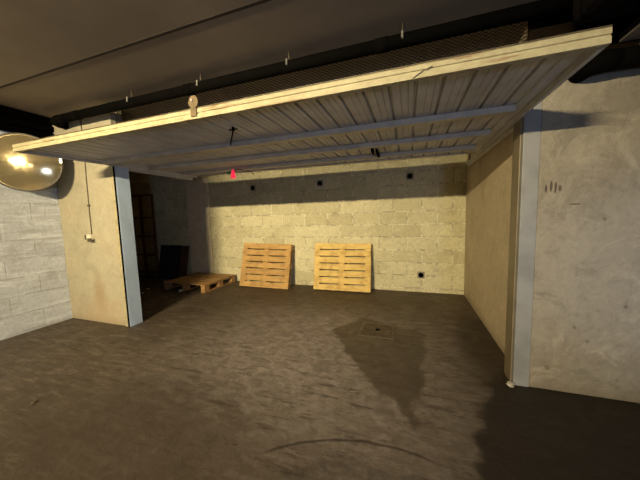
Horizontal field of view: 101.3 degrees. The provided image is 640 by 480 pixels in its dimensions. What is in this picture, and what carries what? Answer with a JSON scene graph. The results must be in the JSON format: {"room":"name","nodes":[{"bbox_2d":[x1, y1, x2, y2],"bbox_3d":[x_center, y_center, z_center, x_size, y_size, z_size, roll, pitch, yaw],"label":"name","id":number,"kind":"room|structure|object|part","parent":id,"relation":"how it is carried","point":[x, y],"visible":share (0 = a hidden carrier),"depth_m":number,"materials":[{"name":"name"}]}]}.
{"room":"parking garage","nodes":[
{"label":"parking garage","id":0,"kind":"room"},
{"bbox_2d":[0,130,72,340],"bbox_3d":[-5.215,0.178,-0.475,0.200,2.830,9.000,0,6,19],"label":"wall","id":1,"kind":"structure","parent":0,"point":[34,286],"depth_m":3.44,"materials":[{"name":"white brick"}]},
{"bbox_2d":[0,113,53,132],"bbox_3d":[-4.631,-1.224,0.771,0.099,0.099,5.994,0,6,19],"label":"conduit","id":2,"kind":"object","parent":1,"relation":"attached to","point":[4,118],"visible":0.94,"depth_m":3.33,"materials":[{"name":"black plastic"}]},
{"bbox_2d":[0,122,54,137],"bbox_3d":[-4.628,-1.124,0.780,0.099,0.099,5.994,0,6,19],"label":"conduit","id":3,"kind":"object","parent":1,"relation":"attached to","point":[7,127],"visible":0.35,"depth_m":3.30,"materials":[{"name":"black plastic"}]},
{"bbox_2d":[0,132,63,191],"bbox_3d":[-3.625,-0.948,3.242,0.697,0.697,0.218,-4,6,-27],"label":"convex mirror","id":4,"kind":"object","parent":1,"relation":"attached to","point":[18,171],"visible":0.94,"depth_m":3.18,"materials":[{"name":"metal"}]},
{"bbox_2d":[52,111,125,325],"bbox_3d":[-4.336,-0.267,4.034,3.805,2.830,0.150,0,6,19],"label":"wall","id":5,"kind":"structure","parent":0,"point":[93,268],"depth_m":3.56,"materials":[{"name":"beige paint"}]},
{"bbox_2d":[80,120,91,233],"bbox_3d":[-3.095,-0.870,3.467,0.037,1.592,0.012,0,6,19],"label":"cable","id":6,"kind":"object","parent":5,"relation":"attached to","point":[80,120],"visible":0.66,"depth_m":3.49,"materials":[{"name":"grey plastic"}]},
{"bbox_2d":[84,234,93,241],"bbox_3d":[-3.104,-0.025,3.534,0.150,0.100,0.055,0,6,19],"label":"junction box","id":7,"kind":"object","parent":5,"relation":"attached to","point":[89,237],"visible":1,"depth_m":3.52,"materials":[{"name":"beige plastic"}]},
{"bbox_2d":[0,0,537,121],"bbox_3d":[-0.466,-1.438,-0.924,14.700,0.200,11.889,0,6,19],"label":"ceiling","id":8,"kind":"structure","parent":0,"point":[37,36],"depth_m":2.12,"materials":[{"name":"concrete"}]},
{"bbox_2d":[0,0,270,88],"bbox_3d":[1.588,-1.582,1.081,11.688,0.002,0.025,0,6,19],"label":"trim","id":9,"kind":"structure","parent":8,"relation":"attached to","point":[260,1],"depth_m":2.07,"materials":[{"name":"black metal"}]},
{"bbox_2d":[128,168,192,180],"bbox_3d":[-2.385,-1.350,3.948,0.045,0.770,1.100,0,6,19],"label":"door track","id":10,"kind":"object","parent":8,"relation":"hanging from","point":[129,169],"visible":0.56,"depth_m":3.92,"materials":[{"name":"grey metal"}]},
{"bbox_2d":[50,0,572,128],"bbox_3d":[-0.826,-1.552,2.524,5.587,0.193,0.218,0,6,19],"label":"drain pipe","id":11,"kind":"object","parent":8,"relation":"hanging from","point":[540,8],"visible":0.98,"depth_m":2.10,"materials":[{"name":"black plastic"}]},
{"bbox_2d":[466,125,513,165],"bbox_3d":[1.852,-1.375,2.914,0.045,0.770,1.850,0,6,19],"label":"door track","id":12,"kind":"object","parent":8,"relation":"hanging from","point":[509,131],"visible":0.46,"depth_m":2.76,"materials":[{"name":"grey metal"}]},
{"bbox_3d":[1.694,-1.313,0.037,1.346,0.346,2.850,0,6,19],"label":"duct","id":13,"kind":"object","parent":8,"relation":"attached to","visible":0},
{"bbox_2d":[619,17,639,41],"bbox_3d":[1.687,-1.053,-0.295,1.000,0.098,3.600,0,6,19],"label":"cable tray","id":14,"kind":"object","parent":13,"relation":"hanging from","point":[632,32],"visible":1,"depth_m":1.50,"materials":[{"name":"black metal"}]},
{"bbox_2d":[129,154,466,294],"bbox_3d":[-1.364,-0.505,5.673,8.390,2.830,0.200,0,6,19],"label":"wall","id":15,"kind":"structure","parent":0,"point":[416,225],"depth_m":4.99,"materials":[{"name":"beige brick"}]},
{"bbox_2d":[250,185,255,190],"bbox_3d":[-1.386,-1.102,5.594,0.118,0.118,0.186,0,6,19],"label":"pipe","id":16,"kind":"object","parent":15,"relation":"attached to","point":[252,187],"visible":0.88,"depth_m":5.52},
{"bbox_2d":[317,180,322,186],"bbox_3d":[0.024,-1.098,5.119,0.118,0.118,0.186,0,6,19],"label":"pipe","id":17,"kind":"object","parent":15,"relation":"attached to","point":[319,182],"visible":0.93,"depth_m":5.05,"materials":[{"name":"black plastic"}]},
{"bbox_2d":[406,172,413,179],"bbox_3d":[1.576,-1.108,4.595,0.118,0.118,0.186,0,6,19],"label":"pipe","id":18,"kind":"object","parent":15,"relation":"attached to","point":[409,176],"visible":1,"depth_m":4.52,"materials":[{"name":"black plastic"}]},
{"bbox_2d":[417,272,424,278],"bbox_3d":[1.804,0.609,4.694,0.118,0.118,0.186,0,6,19],"label":"pipe","id":19,"kind":"object","parent":15,"relation":"attached to","point":[419,274],"visible":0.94,"depth_m":4.62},
{"bbox_2d":[0,275,639,479],"bbox_3d":[-0.380,1.553,-0.645,14.700,0.150,11.889,0,6,19],"label":"floor","id":20,"kind":"structure","parent":0,"point":[232,381],"depth_m":1.98,"materials":[{"name":"concrete"}]},
{"bbox_2d":[131,194,158,276],"bbox_3d":[-4.270,-0.083,6.398,0.700,2.022,0.035,0,6,19],"label":"rack","id":21,"kind":"object","parent":20,"relation":"on","point":[141,217],"visible":0.93,"depth_m":6.37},
{"bbox_2d":[158,245,181,278],"bbox_3d":[-3.598,0.526,6.283,0.630,0.789,0.187,0,6,19],"label":"leaning board","id":22,"kind":"object","parent":20,"relation":"on","point":[170,255],"visible":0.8,"depth_m":6.26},
{"bbox_2d":[179,246,188,276],"bbox_3d":[-3.186,0.535,6.144,0.200,0.774,0.184,0,6,19],"label":"leaning board","id":23,"kind":"object","parent":20,"relation":"on","point":[184,249],"visible":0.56,"depth_m":6.13,"materials":[{"name":"brown wood"}]},
{"bbox_2d":[185,176,213,273],"bbox_3d":[-2.773,-0.496,6.016,0.600,2.830,0.050,0,6,19],"label":"wall pier","id":24,"kind":"object","parent":20,"relation":"on","point":[197,192],"visible":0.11,"depth_m":6.00,"materials":[{"name":"paint"}]},
{"bbox_2d":[164,272,235,292],"bbox_3d":[-2.515,0.880,5.554,1.066,0.160,0.890,0,6,21],"label":"wooden pallet","id":25,"kind":"object","parent":20,"relation":"on","point":[204,280],"visible":0.99,"depth_m":5.37,"materials":[{"name":"brown wood"}]},
{"bbox_2d":[239,243,293,288],"bbox_3d":[-1.083,0.514,5.299,1.076,0.902,0.338,0,6,16],"label":"wooden pallet","id":26,"kind":"object","parent":20,"relation":"on","point":[267,258],"visible":0.95,"depth_m":5.23,"materials":[{"name":"orange wood"}]},
{"bbox_2d":[314,243,371,291],"bbox_3d":[0.414,0.501,4.879,1.062,0.872,0.294,0,6,17],"label":"wooden pallet","id":27,"kind":"object","parent":20,"relation":"on","point":[342,253],"visible":1,"depth_m":4.81,"materials":[{"name":"yellow wood"}]},
{"bbox_2d":[358,322,395,339],"bbox_3d":[0.698,1.087,3.175,0.400,0.006,0.400,0,6,19],"label":"manhole cover","id":28,"kind":"object","parent":20,"relation":"on","point":[370,329],"visible":1,"depth_m":3.15,"materials":[{"name":"metal"}]},
{"bbox_3d":[0.698,1.089,3.175,0.340,0.004,0.340,0,6,19],"label":"plate","id":29,"kind":"part","parent":28,"relation":"part of","materials":[{"name":"metal"}]},
{"bbox_2d":[506,381,514,386],"bbox_3d":[1.518,1.151,2.093,0.056,0.034,0.056,-6,7,-38],"label":"rubble piece","id":30,"kind":"object","parent":20,"relation":"on","point":[509,383],"visible":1,"depth_m":2.08,"materials":[{"name":"beige stone"}]},
{"bbox_2d":[464,28,527,354],"bbox_3d":[2.113,-0.371,3.167,0.200,2.830,2.339,0,6,19],"label":"wall","id":31,"kind":"structure","parent":0,"point":[488,179],"depth_m":3.00,"materials":[{"name":"paint"}]},
{"bbox_2d":[529,66,639,402],"bbox_3d":[4.526,-0.242,1.047,6.092,2.830,0.150,0,6,19],"label":"wall","id":32,"kind":"structure","parent":0,"point":[585,330],"depth_m":1.87,"materials":[{"name":"white paint"}]},
{"bbox_2d":[12,24,612,177],"bbox_3d":[-0.479,-0.989,2.796,4.271,0.154,2.262,0,6,19],"label":"garage door","id":33,"kind":"structure","parent":32,"relation":"in","point":[461,104],"depth_m":1.96,"materials":[{"name":"beige paint"}]},
{"bbox_3d":[-0.838,-0.891,1.750,0.080,0.133,0.024,0,6,19],"label":"latch plate","id":34,"kind":"part","parent":33,"relation":"part of","materials":[{"name":"gold metal"}]},
{"bbox_3d":[-0.774,-0.891,2.264,0.065,0.026,0.499,-4,6,-24],"label":"locking rod","id":35,"kind":"part","parent":33,"relation":"part of","materials":[{"name":"black plastic"}]},
{"bbox_2d":[227,169,252,178],"bbox_3d":[-1.109,-0.931,3.644,0.410,0.128,0.076,0,6,19],"label":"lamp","id":36,"kind":"object","parent":33,"relation":"hanging from","point":[232,172],"visible":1,"depth_m":3.66,"materials":[{"name":"red plastic"}]},
{"bbox_3d":[-0.444,-0.990,2.798,4.157,0.057,2.185,0,6,19],"label":"ribbed panel","id":37,"kind":"part","parent":33,"relation":"part of","materials":[{"name":"grey metal"}]},
{"bbox_3d":[-0.125,-1.095,3.846,4.271,0.079,0.035,0,6,19],"label":"rail","id":38,"kind":"part","parent":33,"relation":"part of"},
{"bbox_2d":[110,21,541,386],"bbox_3d":[-0.302,-0.255,2.679,4.866,2.827,0.198,0,6,19],"label":"door frame","id":39,"kind":"structure","parent":32,"relation":"attached to","point":[527,130],"depth_m":2.08,"materials":[{"name":"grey metal"}]},
{"bbox_3d":[-2.518,0.069,3.459,0.006,2.165,0.173,0,6,19],"label":"post","id":40,"kind":"part","parent":39,"relation":"part of","materials":[{"name":"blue metal"}]},
{"bbox_3d":[-0.324,-1.409,2.548,4.830,0.489,0.006,0,6,19],"label":"panel","id":41,"kind":"part","parent":39,"relation":"part of","materials":[{"name":"beige wood"}]},
{"bbox_3d":[1.598,0.080,2.072,0.106,2.165,0.173,0,6,19],"label":"post","id":42,"kind":"part","parent":39,"relation":"part of","materials":[{"name":"grey metal"}]},
{"bbox_2d":[527,11,639,50],"bbox_3d":[1.760,-1.446,1.766,0.600,0.410,0.020,0,6,19],"label":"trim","id":43,"kind":"structure","parent":32,"relation":"attached to","point":[558,24],"depth_m":1.77,"materials":[{"name":"black metal"}]},
{"bbox_2d":[568,45,639,83],"bbox_3d":[3.242,-1.125,1.203,3.290,0.128,0.202,0,6,19],"label":"drain pipe","id":44,"kind":"object","parent":32,"relation":"attached to","point":[617,58],"visible":0.79,"depth_m":1.61,"materials":[{"name":"black plastic"}]}
]}

